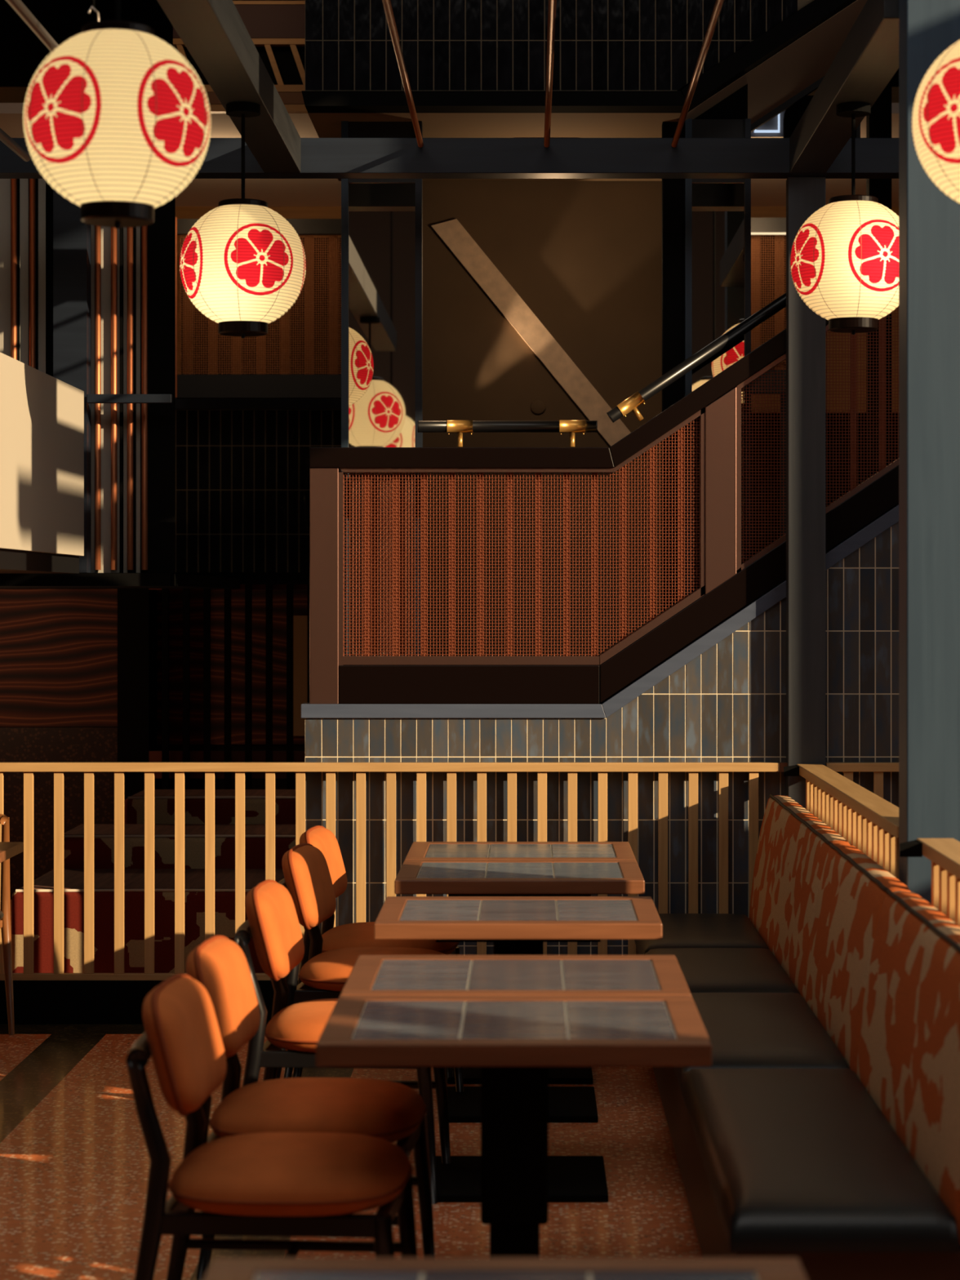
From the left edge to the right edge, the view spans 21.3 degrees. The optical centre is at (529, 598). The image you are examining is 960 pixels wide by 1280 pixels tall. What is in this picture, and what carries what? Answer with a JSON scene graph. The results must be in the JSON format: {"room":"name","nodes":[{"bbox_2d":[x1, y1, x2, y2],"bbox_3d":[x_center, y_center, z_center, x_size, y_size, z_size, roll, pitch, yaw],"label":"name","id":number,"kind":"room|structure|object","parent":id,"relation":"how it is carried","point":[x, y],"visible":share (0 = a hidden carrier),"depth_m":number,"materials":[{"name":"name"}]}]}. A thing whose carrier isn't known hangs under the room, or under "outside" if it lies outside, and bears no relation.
{"room":"restaurant dining area","nodes":[
{"label":"restaurant dining area","id":0,"kind":"room"},
{"bbox_2d":[0,128,31,161],"bbox_3d":[-1.837,-1.613,6.950,0.032,0.031,4.700,0,0,0],"label":"rod","id":1,"kind":"object","parent":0,"point":[5,138],"visible":1,"depth_m":9.04,"materials":[{"name":"beige"}]},
{"bbox_2d":[5,0,58,52],"bbox_3d":[-1.397,-1.620,6.100,0.032,0.031,3.000,0,0,0],"label":"rod","id":2,"kind":"object","parent":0,"point":[18,6],"visible":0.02,"depth_m":7.13,"materials":[{"name":"beige"}]},
{"bbox_2d":[0,352,84,555],"bbox_3d":[-2.138,-0.471,8.290,0.924,0.621,2.580,0,0,0],"label":"wall","id":3,"kind":"structure","parent":0,"point":[42,415],"depth_m":8.71,"materials":[{"name":"beige paint"}]},
{"bbox_2d":[0,549,79,573],"bbox_3d":[-2.148,-0.128,8.295,0.904,0.063,2.590,0,0,0],"label":"trim","id":4,"kind":"structure","parent":3,"relation":"attached to","point":[11,561],"depth_m":8.80,"materials":[{"name":"black paint"}]},
{"bbox_2d":[0,178,175,573],"bbox_3d":[-1.918,-0.967,10.284,0.985,1.724,0.092,0,0,0],"label":"wooden slats","id":5,"kind":"object","parent":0,"point":[162,233],"visible":0.48,"depth_m":10.24,"materials":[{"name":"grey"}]},
{"bbox_2d":[10,178,17,359],"bbox_3d":[-2.073,-0.973,10.236,0.024,1.712,0.025,0,0,0],"label":"copper pipe","id":6,"kind":"object","parent":5,"relation":"attached to","point":[13,181],"visible":0.39,"depth_m":10.23,"materials":[{"name":"brown metal"}]},
{"bbox_2d":[29,178,35,368],"bbox_3d":[-1.998,-0.973,10.236,0.024,1.712,0.025,0,0,0],"label":"copper pipe","id":7,"kind":"object","parent":5,"relation":"attached to","point":[32,181],"visible":0.39,"depth_m":10.23,"materials":[{"name":"brown metal"}]},
{"bbox_2d":[94,225,101,569],"bbox_3d":[-1.735,-0.973,10.236,0.024,1.712,0.025,0,0,0],"label":"copper pipe","id":8,"kind":"object","parent":5,"relation":"attached to","point":[97,228],"visible":0.79,"depth_m":10.23,"materials":[{"name":"brown metal"}]},
{"bbox_2d":[111,226,116,569],"bbox_3d":[-1.670,-0.973,10.236,0.024,1.712,0.025,0,0,0],"label":"copper pipe","id":9,"kind":"object","parent":5,"relation":"attached to","point":[113,231],"visible":0.79,"depth_m":10.22,"materials":[{"name":"brown metal"}]},
{"bbox_2d":[127,226,133,569],"bbox_3d":[-1.605,-0.973,10.236,0.024,1.712,0.025,0,0,0],"label":"copper pipe","id":10,"kind":"object","parent":5,"relation":"attached to","point":[130,230],"visible":0.79,"depth_m":10.22,"materials":[{"name":"brown metal"}]},
{"bbox_2d":[141,225,147,569],"bbox_3d":[-1.547,-0.973,10.236,0.024,1.712,0.025,0,0,0],"label":"copper pipe","id":11,"kind":"object","parent":5,"relation":"attached to","point":[144,228],"visible":0.79,"depth_m":10.23,"materials":[{"name":"brown metal"}]},
{"bbox_2d":[22,0,211,228],"bbox_3d":[-0.901,-1.199,5.570,0.406,0.780,0.406,0,0,7],"label":"paper lantern","id":12,"kind":"object","parent":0,"point":[117,120],"visible":1,"depth_m":5.43,"materials":[{"name":"beige paper"}]},
{"bbox_2d":[0,573,239,588],"bbox_3d":[-2.516,-0.077,11.375,2.167,0.051,2.450,0,0,0],"label":"trim","id":13,"kind":"structure","parent":0,"point":[7,580],"depth_m":10.15,"materials":[{"name":"black"}]},
{"bbox_2d":[53,188,90,573],"bbox_3d":[-1.832,-0.967,10.198,0.134,1.724,0.097,0,0,0],"label":"post","id":14,"kind":"object","parent":13,"relation":"on","point":[71,235],"visible":0.43,"depth_m":10.15,"materials":[{"name":"black wood"}]},
{"bbox_2d":[86,394,172,403],"bbox_3d":[-1.589,-0.795,10.120,0.335,0.034,0.040,0,0,0],"label":"rail","id":15,"kind":"object","parent":14,"relation":"attached to","point":[91,398],"visible":1,"depth_m":10.10,"materials":[{"name":"black metal"}]},
{"bbox_2d":[0,588,305,789],"bbox_3d":[-2.272,0.748,13.870,2.349,1.712,0.060,0,0,0],"label":"wall","id":16,"kind":"structure","parent":0,"point":[195,784],"depth_m":13.84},
{"bbox_2d":[117,588,156,803],"bbox_3d":[-2.102,0.768,13.650,0.167,1.672,0.300,0,0,0],"label":"trim","id":17,"kind":"structure","parent":16,"relation":"attached to","point":[136,607],"depth_m":13.50,"materials":[{"name":"black wood"}]},
{"bbox_2d":[156,589,306,744],"bbox_3d":[-1.558,0.368,13.815,0.921,0.841,0.030,0,0,0],"label":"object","id":18,"kind":"object","parent":16,"relation":"attached to","point":[175,596],"visible":0.43,"depth_m":13.80,"materials":[{"name":"wood"}]},
{"bbox_2d":[173,572,309,584],"bbox_3d":[-1.611,-0.102,13.300,1.611,0.059,1.400,0,0,0],"label":"trim","id":19,"kind":"structure","parent":16,"relation":"on","point":[246,578],"depth_m":12.60,"materials":[{"name":"black wood"}]},
{"bbox_2d":[293,615,306,736],"bbox_3d":[-1.224,0.414,13.759,0.161,0.649,0.079,0,0,0],"label":"panel","id":20,"kind":"object","parent":16,"relation":"attached to","point":[300,622],"visible":0.29,"depth_m":13.72,"materials":[{"name":"brown wood"}]},
{"bbox_2d":[175,409,341,572],"bbox_3d":[-1.412,-0.583,13.949,1.087,0.899,0.102,0,0,0],"label":"tiled wall","id":21,"kind":"structure","parent":0,"point":[242,476],"depth_m":13.90,"materials":[{"name":"brown tile"}]},
{"bbox_2d":[175,398,341,409],"bbox_3d":[-1.418,-1.062,13.920,1.099,0.055,0.160,0,0,0],"label":"trim","id":22,"kind":"structure","parent":21,"relation":"attached to","point":[180,404],"depth_m":13.84,"materials":[{"name":"black metal"}]},
{"bbox_2d":[175,217,341,399],"bbox_3d":[-1.370,-0.206,13.540,1.052,3.620,0.180,0,0,0],"label":"wall panel","id":23,"kind":"object","parent":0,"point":[299,357],"visible":0.42,"depth_m":13.53,"materials":[{"name":"brown wood"}]},
{"bbox_2d":[0,899,702,1279],"bbox_3d":[-0.200,1.664,7.000,10.000,0.121,20.400,0,0,0],"label":"floor","id":24,"kind":"structure","parent":0,"point":[75,1161],"depth_m":7.16,"materials":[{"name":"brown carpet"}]},
{"bbox_2d":[0,813,14,1035],"bbox_3d":[-2.130,1.194,9.153,0.482,0.821,0.509,0,0,0],"label":"wooden chair","id":25,"kind":"object","parent":24,"relation":"on","point":[5,900],"visible":1,"depth_m":9.35,"materials":[{"name":"brown wood"}]},
{"bbox_2d":[0,841,23,862],"bbox_3d":[-2.149,1.229,8.650,0.742,0.750,0.600,0,0,0],"label":"side table","id":26,"kind":"object","parent":24,"relation":"on","point":[8,850],"visible":1,"depth_m":8.79,"materials":[{"name":"brown wood"}]},
{"bbox_2d":[0,727,117,899],"bbox_3d":[-2.754,1.145,13.605,1.138,0.918,0.050,0,0,0],"label":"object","id":27,"kind":"structure","parent":24,"relation":"on","point":[17,744],"depth_m":13.58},
{"bbox_2d":[0,589,117,726],"bbox_3d":[-2.754,0.315,13.615,1.138,0.736,0.030,0,0,0],"label":"panel","id":28,"kind":"object","parent":27,"relation":"on","point":[59,647],"visible":1,"depth_m":13.60,"materials":[{"name":"wood"}]},
{"bbox_2d":[12,868,284,973],"bbox_3d":[-1.486,1.389,10.695,1.228,0.430,0.790,0,0,0],"label":"bench","id":29,"kind":"object","parent":24,"relation":"on","point":[73,878],"visible":0.3,"depth_m":10.30,"materials":[{"name":"red fabric"}]},
{"bbox_2d":[0,980,297,1024],"bbox_3d":[-1.118,1.522,9.630,4.164,0.165,0.060,0,0,0],"label":"platform base","id":30,"kind":"object","parent":24,"relation":"on","point":[35,1002],"depth_m":9.60,"materials":[{"name":"black"}]},
{"bbox_2d":[0,762,786,980],"bbox_3d":[-1.063,1.037,9.623,4.074,0.837,0.045,0,0,0],"label":"railing","id":31,"kind":"object","parent":30,"relation":"on","point":[28,768],"visible":0.56,"depth_m":9.61,"materials":[{"name":"brown wood"}]},
{"bbox_2d":[63,824,295,868],"bbox_3d":[-1.476,1.317,11.375,1.208,0.575,0.550,0,0,0],"label":"bench","id":32,"kind":"object","parent":24,"relation":"on","point":[104,834],"visible":0.2,"depth_m":11.10,"materials":[{"name":"brown wood"}]},
{"bbox_2d":[124,789,295,824],"bbox_3d":[-1.366,1.254,11.880,0.988,0.700,0.440,0,0,0],"label":"bench","id":33,"kind":"object","parent":24,"relation":"on","point":[164,799],"visible":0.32,"depth_m":11.66,"materials":[{"name":"brown wood"}]},
{"bbox_2d":[149,584,309,789],"bbox_3d":[-1.467,0.763,12.735,0.876,1.682,0.070,0,0,0],"label":"screen","id":34,"kind":"object","parent":24,"relation":"on","point":[165,755],"visible":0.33,"depth_m":12.70,"materials":[{"name":"black wood"}]},
{"bbox_2d":[125,973,417,1279],"bbox_3d":[-0.521,1.193,5.182,0.570,0.826,0.478,0,0,3],"label":"dining chair","id":35,"kind":"object","parent":24,"relation":"on","point":[310,1184],"visible":0.99,"depth_m":5.01,"materials":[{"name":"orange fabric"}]},
{"bbox_2d":[186,935,435,1279],"bbox_3d":[-0.516,1.193,5.793,0.570,0.826,0.478,0,0,4],"label":"dining chair","id":36,"kind":"object","parent":24,"relation":"on","point":[392,1112],"visible":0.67,"depth_m":5.69,"materials":[{"name":"orange leather"}]},
{"bbox_2d":[233,879,450,1204],"bbox_3d":[-0.516,1.193,6.972,0.570,0.826,0.478,0,0,3],"label":"dining chair","id":37,"kind":"object","parent":24,"relation":"on","point":[273,923],"visible":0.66,"depth_m":6.80,"materials":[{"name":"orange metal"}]},
{"bbox_2d":[275,843,463,1092],"bbox_3d":[-0.515,1.193,8.024,0.570,0.826,0.478,0,0,6],"label":"dining chair","id":38,"kind":"object","parent":24,"relation":"on","point":[307,878],"visible":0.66,"depth_m":7.89,"materials":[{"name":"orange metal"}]},
{"bbox_2d":[283,825,459,1083],"bbox_3d":[-0.521,1.193,8.663,0.570,0.826,0.478,0,0,5],"label":"dining chair","id":39,"kind":"object","parent":24,"relation":"on","point":[357,934],"visible":0.35,"depth_m":8.53,"materials":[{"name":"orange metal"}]},
{"bbox_2d":[204,1257,807,1279],"bbox_3d":[-0.030,1.229,3.000,0.760,0.750,0.610,0,0,0],"label":"dining table","id":40,"kind":"object","parent":24,"relation":"on","point":[220,1268],"visible":1,"depth_m":3.25,"materials":[{"name":"brown wood"}]},
{"bbox_2d":[315,995,711,1257],"bbox_3d":[-0.030,1.229,5.185,0.760,0.750,0.610,0,0,0],"label":"dining table","id":41,"kind":"object","parent":24,"relation":"on","point":[514,1040],"visible":1,"depth_m":5.12,"materials":[{"name":"brown wood"}]},
{"bbox_2d":[339,955,691,995],"bbox_3d":[-0.030,1.229,5.805,0.760,0.750,0.610,0,0,0],"label":"dining table","id":42,"kind":"object","parent":24,"relation":"on","point":[371,975],"visible":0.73,"depth_m":5.79,"materials":[{"name":"brown wood"}]},
{"bbox_2d":[373,896,662,1202],"bbox_3d":[-0.030,1.229,7.005,0.760,0.750,0.610,0,0,0],"label":"dining table","id":43,"kind":"object","parent":24,"relation":"on","point":[515,925],"visible":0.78,"depth_m":6.87,"materials":[{"name":"brown wood"}]},
{"bbox_2d":[394,859,644,1122],"bbox_3d":[-0.030,1.229,8.035,0.760,0.750,0.610,0,0,0],"label":"dining table","id":44,"kind":"object","parent":24,"relation":"on","point":[453,877],"visible":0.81,"depth_m":7.89,"materials":[{"name":"brown wood"}]},
{"bbox_2d":[404,841,635,1084],"bbox_3d":[-0.030,1.229,8.655,0.760,0.750,0.610,0,0,0],"label":"dining table","id":45,"kind":"object","parent":24,"relation":"on","point":[418,850],"visible":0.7,"depth_m":8.60,"materials":[{"name":"brown wood"}]},
{"bbox_2d":[751,217,786,536],"bbox_3d":[1.261,-0.209,13.550,0.221,3.626,0.160,0,0,0],"label":"wall panel","id":46,"kind":"object","parent":24,"relation":"on","point":[768,252],"visible":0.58,"depth_m":13.53,"materials":[{"name":"brown wood"}]},
{"bbox_2d":[634,793,959,1279],"bbox_3d":[0.677,1.163,7.215,0.585,0.883,4.670,0,0,0],"label":"banquette","id":47,"kind":"object","parent":24,"relation":"on","point":[821,1130],"visible":0.91,"depth_m":5.89,"materials":[{"name":"black leather"}]},
{"bbox_2d":[634,913,768,955],"bbox_3d":[0.605,1.205,9.063,0.440,0.094,0.926,0,0,0],"label":"seat cushion","id":48,"kind":"object","parent":47,"relation":"on","point":[678,930],"depth_m":8.87,"materials":[{"name":"black leather"}]},
{"bbox_2d":[644,947,800,995],"bbox_3d":[0.605,1.205,8.123,0.440,0.094,0.946,0,0,0],"label":"seat cushion","id":49,"kind":"object","parent":47,"relation":"on","point":[704,970],"depth_m":7.97,"materials":[{"name":"black leather"}]},
{"bbox_2d":[673,992,849,1092],"bbox_3d":[0.605,1.205,7.048,0.440,0.094,1.196,0,0,0],"label":"seat cushion","id":50,"kind":"object","parent":47,"relation":"on","point":[744,1030],"depth_m":6.81,"materials":[{"name":"black leather"}]},
{"bbox_2d":[749,795,850,998],"bbox_3d":[0.891,0.985,8.560,0.157,0.518,1.916,0,0,0],"label":"cushion","id":51,"kind":"object","parent":47,"relation":"on","point":[793,846],"depth_m":8.33,"materials":[{"name":"orange fabric"}]},
{"bbox_2d":[681,1068,959,1252],"bbox_3d":[0.605,1.205,5.663,0.440,0.094,1.566,0,0,0],"label":"seat cushion","id":52,"kind":"object","parent":47,"relation":"on","point":[794,1160],"depth_m":5.24,"materials":[{"name":"black leather"}]},
{"bbox_2d":[804,844,911,1074],"bbox_3d":[0.891,0.985,7.000,0.157,0.518,1.196,0,0,0],"label":"cushion","id":53,"kind":"object","parent":47,"relation":"on","point":[851,888],"depth_m":6.87,"materials":[{"name":"orange fabric"}]},
{"bbox_2d":[856,890,959,1242],"bbox_3d":[0.891,0.985,5.650,0.157,0.518,1.496,0,0,0],"label":"cushion","id":54,"kind":"object","parent":47,"relation":"on","point":[908,1036],"depth_m":5.57,"materials":[{"name":"orange fabric"}]},
{"bbox_2d":[786,177,825,808],"bbox_3d":[1.044,0.008,9.615,0.141,3.192,0.080,0,0,0],"label":"post","id":55,"kind":"object","parent":24,"relation":"on","point":[805,329],"visible":0.56,"depth_m":9.58,"materials":[{"name":"paint"}]},
{"bbox_2d":[0,137,898,178],"bbox_3d":[-0.425,-1.655,9.565,4.350,0.132,0.130,0,0,0],"label":"cross beam","id":56,"kind":"structure","parent":55,"relation":"on","point":[320,157],"depth_m":9.50,"materials":[{"name":"black wood"}]},
{"bbox_2d":[157,0,300,173],"bbox_3d":[-0.921,-1.655,6.550,0.137,0.132,5.899,0,0,0],"label":"ceiling beam","id":57,"kind":"structure","parent":56,"relation":"attached to","point":[215,33],"depth_m":7.78,"materials":[{"name":"black wood"}]},
{"bbox_2d":[87,0,99,21],"bbox_3d":[-1.027,-1.789,6.000,0.030,0.922,0.006,0,0,0],"label":"hook","id":58,"kind":"object","parent":57,"relation":"hanging from","point":[93,6],"visible":0.69,"depth_m":6.00,"materials":[{"name":"silver metal"}]},
{"bbox_2d":[179,102,306,338],"bbox_3d":[-0.921,-1.213,8.190,0.406,0.752,0.406,0,0,39],"label":"paper lantern","id":59,"kind":"object","parent":57,"relation":"hanging from","point":[242,264],"visible":1,"depth_m":8.05,"materials":[{"name":"beige paper"}]},
{"bbox_2d":[382,0,423,147],"bbox_3d":[-0.406,-1.695,8.300,0.022,0.021,2.399,0,0,0],"label":"rod","id":60,"kind":"object","parent":56,"relation":"attached to","point":[387,5],"visible":1,"depth_m":8.09,"materials":[{"name":"brown"}]},
{"bbox_2d":[543,0,555,147],"bbox_3d":[0.065,-1.695,8.300,0.022,0.021,2.399,0,0,0],"label":"rod","id":61,"kind":"object","parent":56,"relation":"attached to","point":[552,3],"visible":1,"depth_m":8.10,"materials":[{"name":"brown"}]},
{"bbox_2d":[671,0,724,147],"bbox_3d":[0.540,-1.695,8.300,0.022,0.021,2.399,0,0,0],"label":"rod","id":62,"kind":"object","parent":56,"relation":"attached to","point":[718,4],"visible":1,"depth_m":8.09,"materials":[{"name":"brown"}]},
{"bbox_2d":[789,0,898,173],"bbox_3d":[1.038,-1.655,8.235,0.137,0.132,2.529,0,0,0],"label":"ceiling beam","id":63,"kind":"structure","parent":56,"relation":"attached to","point":[867,60],"depth_m":7.98,"materials":[{"name":"black wood"}]},
{"bbox_2d":[790,102,898,334],"bbox_3d":[1.042,-1.219,8.190,0.406,0.740,0.406,0,0,-25],"label":"paper lantern","id":64,"kind":"object","parent":63,"relation":"hanging from","point":[844,258],"visible":0.88,"depth_m":8.05,"materials":[{"name":"beige paper"}]},
{"bbox_2d":[825,762,898,798],"bbox_3d":[1.369,1.037,9.623,0.500,0.837,0.045,0,0,0],"label":"railing","id":65,"kind":"object","parent":55,"relation":"attached to","point":[847,768],"visible":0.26,"depth_m":9.60,"materials":[{"name":"brown wood"}]},
{"bbox_2d":[866,79,891,479],"bbox_3d":[1.640,-1.396,11.950,0.106,6.000,0.100,0,0,0],"label":"wall panel","id":66,"kind":"object","parent":24,"relation":"on","point":[878,123],"visible":0.02,"depth_m":11.90,"materials":[{"name":"black"}]},
{"bbox_2d":[898,0,959,904],"bbox_3d":[1.249,-1.396,6.875,0.482,6.000,0.150,0,0,0],"label":"column","id":67,"kind":"structure","parent":24,"relation":"on","point":[929,220],"depth_m":6.80,"materials":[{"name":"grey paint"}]},
{"bbox_2d":[783,764,898,879],"bbox_3d":[1.022,1.027,8.260,0.155,0.814,2.610,0,0,0],"label":"railing","id":68,"kind":"object","parent":67,"relation":"attached to","point":[869,823],"visible":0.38,"depth_m":8.12,"materials":[{"name":"brown wood"}]},
{"bbox_2d":[899,838,959,925],"bbox_3d":[1.022,1.027,5.000,0.155,0.814,3.200,0,0,0],"label":"railing","id":69,"kind":"object","parent":24,"relation":"on","point":[944,854],"visible":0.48,"depth_m":6.37,"materials":[{"name":"brown wood"}]},
{"bbox_2d":[0,0,898,556],"bbox_3d":[-0.275,-1.396,17.125,9.550,6.000,0.150,0,0,0],"label":"wall","id":70,"kind":"structure","parent":0,"point":[22,52],"depth_m":17.05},
{"bbox_2d":[0,102,898,206],"bbox_3d":[-0.100,-2.323,13.475,6.200,0.050,2.850,0,0,0],"label":"wall","id":71,"kind":"structure","parent":0,"point":[199,192],"depth_m":14.19,"materials":[{"name":"beige"}]},
{"bbox_2d":[173,0,307,113],"bbox_3d":[-1.350,-2.554,12.020,0.654,0.521,0.080,0,0,0],"label":"ceiling","id":72,"kind":"structure","parent":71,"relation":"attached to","point":[268,24],"depth_m":11.98,"materials":[{"name":"gold metal"}]},
{"bbox_2d":[751,109,786,137],"bbox_3d":[1.127,-2.268,12.035,0.181,0.164,0.030,0,0,0],"label":"light frame","id":73,"kind":"object","parent":71,"relation":"attached to","point":[773,127],"visible":0.48,"depth_m":12.04,"materials":[{"name":"grey"}]},
{"bbox_2d":[0,87,898,412],"bbox_3d":[-0.100,-2.046,14.950,6.200,1.900,0.100,0,0,0],"label":"wall","id":74,"kind":"structure","parent":0,"point":[7,95],"depth_m":14.90,"materials":[{"name":"gold metal"}]},
{"bbox_2d":[422,181,662,665],"bbox_3d":[0.065,-0.746,11.450,1.244,2.500,0.100,0,0,0],"label":"wall","id":75,"kind":"structure","parent":0,"point":[584,257],"depth_m":11.40,"materials":[{"name":"brown paint"}]},
{"bbox_2d":[341,120,422,655],"bbox_3d":[-0.578,-0.736,9.982,0.315,2.280,0.075,0,0,0],"label":"mirror panel","id":76,"kind":"object","parent":75,"relation":"attached to","point":[382,219],"visible":0.6,"depth_m":9.97,"materials":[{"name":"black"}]},
{"bbox_2d":[431,218,631,446],"bbox_3d":[0.040,-1.180,11.384,0.959,1.036,0.029,0,0,0],"label":"plank","id":77,"kind":"object","parent":75,"relation":"attached to","point":[455,236],"visible":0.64,"depth_m":11.37,"materials":[{"name":"wood"}]},
{"bbox_2d":[530,399,546,414],"bbox_3d":[0.039,-0.860,11.394,0.068,0.068,0.012,0,0,0],"label":"disc","id":78,"kind":"object","parent":75,"relation":"attached to","point":[538,406],"visible":1,"depth_m":11.39,"materials":[{"name":"brown paint"}]},
{"bbox_2d":[662,121,684,612],"bbox_3d":[0.569,-0.731,9.995,0.095,2.270,0.070,0,0,0],"label":"trim","id":79,"kind":"structure","parent":75,"relation":"attached to","point":[673,189],"depth_m":9.96,"materials":[{"name":"black"}]},
{"bbox_2d":[684,118,751,597],"bbox_3d":[0.737,-0.736,9.982,0.256,2.280,0.075,0,0,0],"label":"mirror panel","id":80,"kind":"object","parent":75,"relation":"attached to","point":[717,211],"visible":0.49,"depth_m":9.97,"materials":[{"name":"black"}]},
{"bbox_2d":[692,182,744,591],"bbox_3d":[0.739,-0.613,9.976,0.208,2.033,0.012,0,0,0],"label":"mirror glass","id":81,"kind":"object","parent":80,"relation":"attached to","point":[717,208],"depth_m":9.97,"materials":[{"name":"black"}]},
{"bbox_2d":[305,0,813,90],"bbox_3d":[0.739,-2.512,9.719,3.181,1.168,0.122,0,0,0],"label":"ceiling","id":82,"kind":"structure","parent":0,"point":[446,45],"depth_m":9.66,"materials":[{"name":"brown tile"}]},
{"bbox_2d":[301,90,684,112],"bbox_3d":[-0.129,-1.895,9.710,1.468,0.057,0.140,0,0,0],"label":"ceiling beam","id":83,"kind":"structure","parent":82,"relation":"attached to","point":[315,101],"depth_m":9.64,"materials":[{"name":"black wood"}]},
{"bbox_2d":[680,0,856,111],"bbox_3d":[1.146,-2.279,9.710,1.148,0.824,0.140,0,0,0],"label":"trim","id":84,"kind":"structure","parent":82,"relation":"attached to","point":[816,12],"depth_m":9.64,"materials":[{"name":"black wood"}]},
{"bbox_2d":[307,0,866,181],"bbox_3d":[0.677,-2.425,10.575,3.059,1.116,1.590,0,0,0],"label":"ceiling","id":85,"kind":"structure","parent":0,"point":[326,125],"depth_m":10.09,"materials":[{"name":"brown paint"}]},
{"bbox_2d":[514,137,578,137],"bbox_3d":[0.069,-1.863,10.400,0.260,0.008,0.200,0,0,0],"label":"ceiling vent","id":86,"kind":"object","parent":85,"relation":"in","point":[514,137],"visible":0.05,"depth_m":10.30,"materials":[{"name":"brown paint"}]},
{"bbox_2d":[694,84,747,119],"bbox_3d":[0.742,-1.831,10.043,0.234,0.397,0.035,0,0,0],"label":"trim","id":87,"kind":"structure","parent":85,"relation":"attached to","point":[735,106],"depth_m":10.03,"materials":[{"name":"black wood"}]},
{"bbox_2d":[305,521,898,955],"bbox_3d":[0.436,0.547,9.724,2.577,2.115,0.122,0,0,0],"label":"wall","id":88,"kind":"structure","parent":0,"point":[727,704],"depth_m":9.66,"materials":[{"name":"grey tile"}]},
{"bbox_2d":[301,702,605,718],"bbox_3d":[-0.288,0.426,9.719,1.157,0.053,0.133,0,0,0],"label":"trim","id":89,"kind":"structure","parent":88,"relation":"on","point":[308,710],"depth_m":9.65,"materials":[{"name":"paint"}]},
{"bbox_2d":[309,292,898,703],"bbox_3d":[0.451,-0.632,9.739,2.573,2.064,0.142,0,0,0],"label":"guard","id":90,"kind":"object","parent":89,"relation":"on","point":[335,677],"visible":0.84,"depth_m":9.70,"materials":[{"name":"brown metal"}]},
{"bbox_2d":[601,503,898,717],"bbox_3d":[0.998,-0.061,9.719,1.447,1.024,0.133,0,0,0],"label":"trim","id":91,"kind":"structure","parent":88,"relation":"attached to","point":[891,517],"depth_m":9.65,"materials":[{"name":"paint"}]},
{"bbox_2d":[751,75,824,132],"bbox_3d":[1.407,-2.630,11.395,1.600,1.586,0.050,0,0,0],"label":"trim","id":92,"kind":"structure","parent":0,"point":[815,86],"depth_m":11.37,"materials":[{"name":"black paint"}]},
{"bbox_3d":[-0.200,-4.471,7.000,10.000,0.150,20.400,0,0,0],"label":"ceiling","id":93,"kind":"structure","parent":0,"visible":0},
{"bbox_2d":[782,95,860,137],"bbox_3d":[1.357,-3.232,11.825,0.354,2.521,0.050,0,0,0],"label":"wall","id":94,"kind":"structure","parent":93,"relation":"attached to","point":[793,114],"depth_m":11.80,"materials":[{"name":"black"}]},
{"bbox_2d":[911,40,959,203],"bbox_3d":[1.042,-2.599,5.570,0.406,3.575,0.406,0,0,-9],"label":"paper lantern","id":95,"kind":"object","parent":93,"relation":"hanging from","point":[935,122],"visible":1,"depth_m":5.48,"materials":[{"name":"beige paper"}]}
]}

